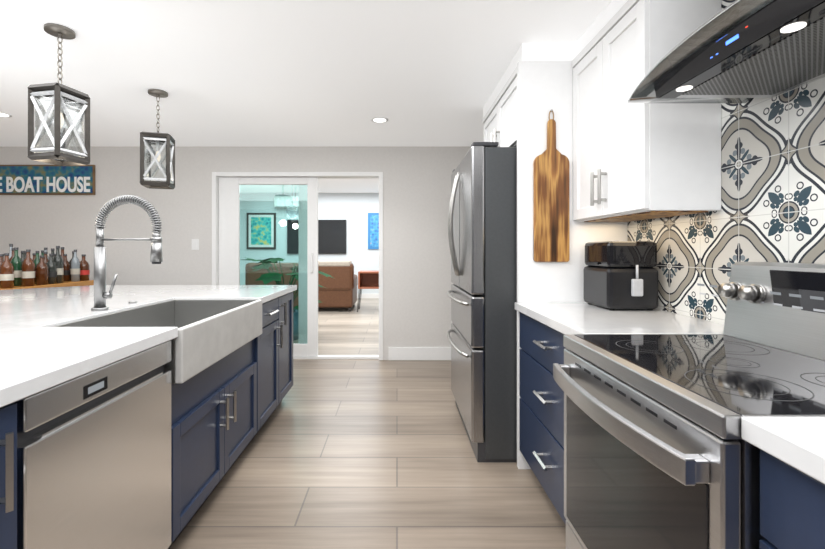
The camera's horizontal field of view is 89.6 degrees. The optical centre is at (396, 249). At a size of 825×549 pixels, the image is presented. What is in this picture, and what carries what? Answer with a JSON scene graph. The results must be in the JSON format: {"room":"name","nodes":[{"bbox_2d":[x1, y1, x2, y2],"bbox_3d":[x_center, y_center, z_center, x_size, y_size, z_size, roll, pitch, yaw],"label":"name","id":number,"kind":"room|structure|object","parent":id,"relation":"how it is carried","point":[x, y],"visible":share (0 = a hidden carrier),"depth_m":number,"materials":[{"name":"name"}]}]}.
{"room":"kitchen","nodes":[
{"label":"kitchen","id":0,"kind":"room"},
{"bbox_2d":[0,146,470,359],"bbox_3d":[-1.200,-0.110,4.600,8.800,2.620,0.140,0,0,0],"label":"wall","id":1,"kind":"structure","parent":0,"point":[417,282],"depth_m":4.53,"materials":[{"name":"paint"}]},
{"bbox_2d":[0,165,94,194],"bbox_3d":[-4.265,-0.763,4.514,1.950,0.327,0.029,0,0,0],"label":"sign","id":2,"kind":"object","parent":1,"relation":"attached to","point":[44,180],"visible":1,"depth_m":4.51,"materials":[{"name":"blue wood"}]},
{"bbox_2d":[192,239,198,249],"bbox_3d":[-2.200,-0.060,4.525,0.080,0.120,0.009,0,0,0],"label":"light switch","id":3,"kind":"object","parent":1,"relation":"attached to","point":[195,244],"visible":1,"depth_m":4.52,"materials":[{"name":"white plastic"}]},
{"bbox_2d":[219,177,317,355],"bbox_3d":[-1.423,0.185,4.607,1.094,1.976,0.115,0,0,0],"label":"door","id":4,"kind":"structure","parent":1,"relation":"in","point":[229,237],"depth_m":4.58,"materials":[{"name":"white glass"}]},
{"bbox_2d":[212,172,382,359],"bbox_3d":[-1.085,0.175,4.600,1.864,2.050,0.164,0,0,0],"label":"door frame","id":5,"kind":"structure","parent":1,"relation":"attached to","point":[215,208],"depth_m":4.52,"materials":[{"name":"white wood"}]},
{"bbox_2d":[388,347,450,359],"bbox_3d":[0.589,1.130,4.521,1.363,0.140,0.018,0,0,0],"label":"baseboard","id":6,"kind":"structure","parent":1,"relation":"attached to","point":[419,353],"depth_m":4.51,"materials":[{"name":"white paint"}]},
{"bbox_2d":[0,0,611,145],"bbox_3d":[-2.095,-1.170,1.135,7.010,0.080,7.070,0,0,0],"label":"ceiling","id":7,"kind":"structure","parent":0,"point":[300,72],"depth_m":2.51,"materials":[{"name":"paint"}]},
{"bbox_2d":[0,112,11,116],"bbox_3d":[-3.300,-1.127,3.450,0.149,0.006,0.149,0,0,-6],"label":"recessed light","id":8,"kind":"object","parent":7,"relation":"in","point":[2,114],"depth_m":3.47,"materials":[{"name":"white"}]},
{"bbox_2d":[27,23,89,165],"bbox_3d":[-1.730,-0.789,2.130,0.193,0.682,0.193,0,0,11],"label":"pendant light","id":9,"kind":"object","parent":7,"relation":"hanging from","point":[62,125],"visible":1,"depth_m":2.08,"materials":[{"name":"grey metal"}]},
{"bbox_2d":[140,89,174,188],"bbox_3d":[-1.710,-0.789,2.970,0.192,0.681,0.192,0,0,-17],"label":"pendant light","id":10,"kind":"object","parent":7,"relation":"hanging from","point":[147,151],"visible":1,"depth_m":2.91,"materials":[{"name":"grey metal"}]},
{"bbox_2d":[371,117,387,122],"bbox_3d":[-0.150,-1.127,3.600,0.149,0.006,0.149,0,0,-6],"label":"recessed light","id":11,"kind":"object","parent":7,"relation":"in","point":[375,119],"depth_m":3.58,"materials":[{"name":"white"}]},
{"bbox_2d":[483,0,626,116],"bbox_3d":[0.977,-1.083,2.450,0.584,0.094,1.700,0,0,0],"label":"soffit","id":12,"kind":"object","parent":7,"relation":"attached to","point":[548,51],"visible":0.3,"depth_m":2.27,"materials":[{"name":"paint"}]},
{"bbox_2d":[240,193,378,293],"bbox_3d":[-1.200,-0.110,10.400,9.200,2.620,0.200,0,0,0],"label":"wall","id":13,"kind":"structure","parent":0,"point":[353,210],"depth_m":10.28,"materials":[{"name":"paint"}]},
{"bbox_2d":[247,213,275,248],"bbox_3d":[-3.360,-0.470,10.280,0.720,0.900,0.039,0,0,0],"label":"framed artwork","id":14,"kind":"object","parent":13,"relation":"attached to","point":[267,233],"depth_m":10.26,"materials":[{"name":"teal paper"}]},
{"bbox_2d":[274,196,298,207],"bbox_3d":[-2.600,-1.180,10.197,0.800,0.280,0.204,0,0,0],"label":"mini-split air conditioner","id":15,"kind":"object","parent":13,"relation":"attached to","point":[287,201],"depth_m":10.10,"materials":[{"name":"white plastic"}]},
{"bbox_2d":[287,220,345,253],"bbox_3d":[-1.985,-0.330,10.274,1.460,0.840,0.051,0,0,0],"label":"television","id":16,"kind":"object","parent":13,"relation":"attached to","point":[331,236],"depth_m":10.25,"materials":[{"name":"black plastic"}]},
{"bbox_2d":[357,294,378,297],"bbox_3d":[-1.200,1.140,10.293,8.800,0.120,0.015,0,0,0],"label":"baseboard","id":17,"kind":"structure","parent":13,"relation":"attached to","point":[361,295],"depth_m":10.29,"materials":[{"name":"white paint"}]},
{"bbox_2d":[368,213,378,248],"bbox_3d":[-0.335,-0.470,10.280,0.770,0.900,0.037,0,0,0],"label":"framed artwork","id":18,"kind":"object","parent":13,"relation":"attached to","point":[373,230],"visible":0.4,"depth_m":10.26},
{"bbox_2d":[240,179,378,192],"bbox_3d":[-1.200,-1.460,7.585,8.800,0.080,5.830,0,0,0],"label":"ceiling","id":19,"kind":"structure","parent":0,"point":[348,185],"depth_m":9.43,"materials":[{"name":"paint"}]},
{"bbox_2d":[286,205,298,218],"bbox_3d":[-1.920,-0.990,7.600,0.240,0.860,0.234,0,0,0],"label":"glass pendant light","id":20,"kind":"object","parent":19,"relation":"hanging from","point":[297,213],"depth_m":7.64,"materials":[{"name":"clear glass"}]},
{"bbox_2d":[169,298,565,548],"bbox_3d":[-1.200,1.225,4.050,8.800,0.050,12.900,0,0,0],"label":"floor","id":21,"kind":"structure","parent":0,"point":[357,454],"depth_m":2.21,"materials":[{"name":"brown wood"}]},
{"bbox_2d":[0,280,93,289],"bbox_3d":[-3.575,0.743,3.500,1.450,0.915,0.960,0,0,0],"label":"wooden tray","id":22,"kind":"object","parent":21,"relation":"on","point":[77,283],"depth_m":3.53,"materials":[{"name":"brown wood"}]},
{"bbox_2d":[0,292,292,548],"bbox_3d":[-1.872,0.762,1.835,2.156,0.875,3.030,0,0,0],"label":"base cabinet","id":23,"kind":"object","parent":21,"relation":"on","point":[223,409],"visible":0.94,"depth_m":1.92,"materials":[{"name":"blue wood"}]},
{"bbox_2d":[13,340,170,548],"bbox_3d":[-1.142,0.765,1.230,0.626,0.870,0.604,0,0,0],"label":"dishwasher","id":24,"kind":"object","parent":23,"relation":"in","point":[94,459],"visible":0.75,"depth_m":1.16,"materials":[{"name":"metal"}]},
{"bbox_2d":[0,285,296,406],"bbox_3d":[-1.907,0.305,1.840,2.186,0.040,3.080,0,0,0],"label":"countertop","id":25,"kind":"structure","parent":23,"relation":"on","point":[39,352],"depth_m":1.47,"materials":[{"name":"stone"}]},
{"bbox_2d":[91,195,162,310],"bbox_3d":[-1.280,0.011,1.970,0.328,0.548,0.068,0,0,0],"label":"spring faucet","id":26,"kind":"object","parent":25,"relation":"on","point":[101,294],"visible":1,"depth_m":1.96,"materials":[{"name":"metal"}]},
{"bbox_2d":[53,300,261,383],"bbox_3d":[-1.119,0.388,2.010,0.639,0.224,0.924,0,0,0],"label":"farmhouse sink","id":27,"kind":"object","parent":25,"relation":"in","point":[211,332],"visible":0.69,"depth_m":1.99,"materials":[{"name":"ceramic"}]},
{"bbox_2d":[243,258,332,340],"bbox_3d":[-1.456,0.649,5.544,1.258,1.103,1.327,0,0,0],"label":"monstera plant","id":28,"kind":"object","parent":21,"relation":"on","point":[271,260],"visible":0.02,"depth_m":5.47,"materials":[{"name":"green plant"}]},
{"bbox_2d":[245,261,357,311],"bbox_3d":[-1.900,0.705,8.475,2.110,0.990,0.970,0,0,0],"label":"leather sofa","id":29,"kind":"object","parent":21,"relation":"on","point":[339,290],"visible":0.33,"depth_m":8.00,"materials":[{"name":"brown leather"}]},
{"bbox_2d":[357,271,378,309],"bbox_3d":[-0.500,0.810,8.225,0.560,0.781,0.450,0,0,0],"label":"side table","id":30,"kind":"object","parent":21,"relation":"on","point":[368,279],"visible":0.62,"depth_m":8.42,"materials":[{"name":"brown wood"}]},
{"bbox_2d":[447,142,516,461],"bbox_3d":[0.798,0.294,2.785,0.903,1.812,0.900,0,0,0],"label":"fridge","id":31,"kind":"object","parent":21,"relation":"on","point":[482,231],"visible":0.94,"depth_m":2.34,"materials":[{"name":"metal"}]},
{"bbox_2d":[520,312,565,524],"bbox_3d":[0.967,0.762,1.842,0.601,0.876,0.845,0,0,0],"label":"base cabinet","id":32,"kind":"object","parent":21,"relation":"on","point":[541,345],"depth_m":1.89,"materials":[{"name":"blue wood"}]},
{"bbox_2d":[515,302,824,483],"bbox_3d":[0.924,0.305,0.833,0.668,0.040,2.865,0,0,0],"label":"countertop","id":33,"kind":"structure","parent":32,"relation":"on","point":[798,443],"depth_m":1.47,"materials":[{"name":"stone"}]},
{"bbox_2d":[584,241,657,309],"bbox_3d":[1.103,0.120,2.059,0.244,0.328,0.302,0,0,0],"label":"ice maker","id":34,"kind":"object","parent":33,"relation":"on","point":[620,274],"visible":1,"depth_m":1.93,"materials":[{"name":"black plastic"}]},
{"bbox_2d":[482,61,627,468],"bbox_3d":[0.954,0.083,2.785,0.630,2.235,1.030,0,0,0],"label":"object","id":35,"kind":"object","parent":21,"relation":"on","point":[530,95],"visible":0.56,"depth_m":2.27,"materials":[{"name":"white paint"}]},
{"bbox_2d":[533,109,568,261],"bbox_3d":[0.840,-0.349,2.260,0.192,0.828,0.021,0,0,0],"label":"cutting board","id":36,"kind":"object","parent":35,"relation":"hanging from","point":[551,203],"visible":1,"depth_m":2.25,"materials":[{"name":"brown wood"}]},
{"bbox_2d":[553,262,824,548],"bbox_3d":[0.857,0.620,1.127,0.737,1.160,0.825,0,0,0],"label":"range","id":37,"kind":"object","parent":21,"relation":"on","point":[660,452],"visible":1,"depth_m":1.00,"materials":[{"name":"metal"}]},
{"bbox_2d":[759,449,824,548],"bbox_3d":[0.942,0.762,0.335,0.652,0.876,0.753,0,0,0],"label":"base cabinet","id":38,"kind":"object","parent":21,"relation":"on","point":[792,507],"depth_m":0.65,"materials":[{"name":"blue wood"}]},
{"bbox_3d":[1.340,0.035,1.065,0.140,2.330,6.930,0,0,0],"label":"wall","id":39,"kind":"structure","parent":0,"visible":0},
{"bbox_2d":[572,0,720,221],"bbox_3d":[1.089,-0.593,1.937,0.340,0.885,0.663,0,0,0],"label":"upper cabinet","id":40,"kind":"object","parent":39,"relation":"attached to","point":[637,161],"visible":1,"depth_m":1.66,"materials":[{"name":"white wood"}]},
{"bbox_2d":[628,0,824,323],"bbox_3d":[1.265,-0.403,0.834,0.010,1.455,2.868,0,0,0],"label":"tile backsplash","id":41,"kind":"structure","parent":39,"relation":"attached to","point":[772,179],"depth_m":1.47,"materials":[{"name":"multicoloured tile"}]},
{"bbox_2d":[628,0,824,102],"bbox_3d":[1.029,-0.818,1.040,0.458,0.620,0.920,0,0,0],"label":"range hood","id":42,"kind":"object","parent":39,"relation":"attached to","point":[740,51],"visible":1,"depth_m":1.14,"materials":[{"name":"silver metal"}]}
]}

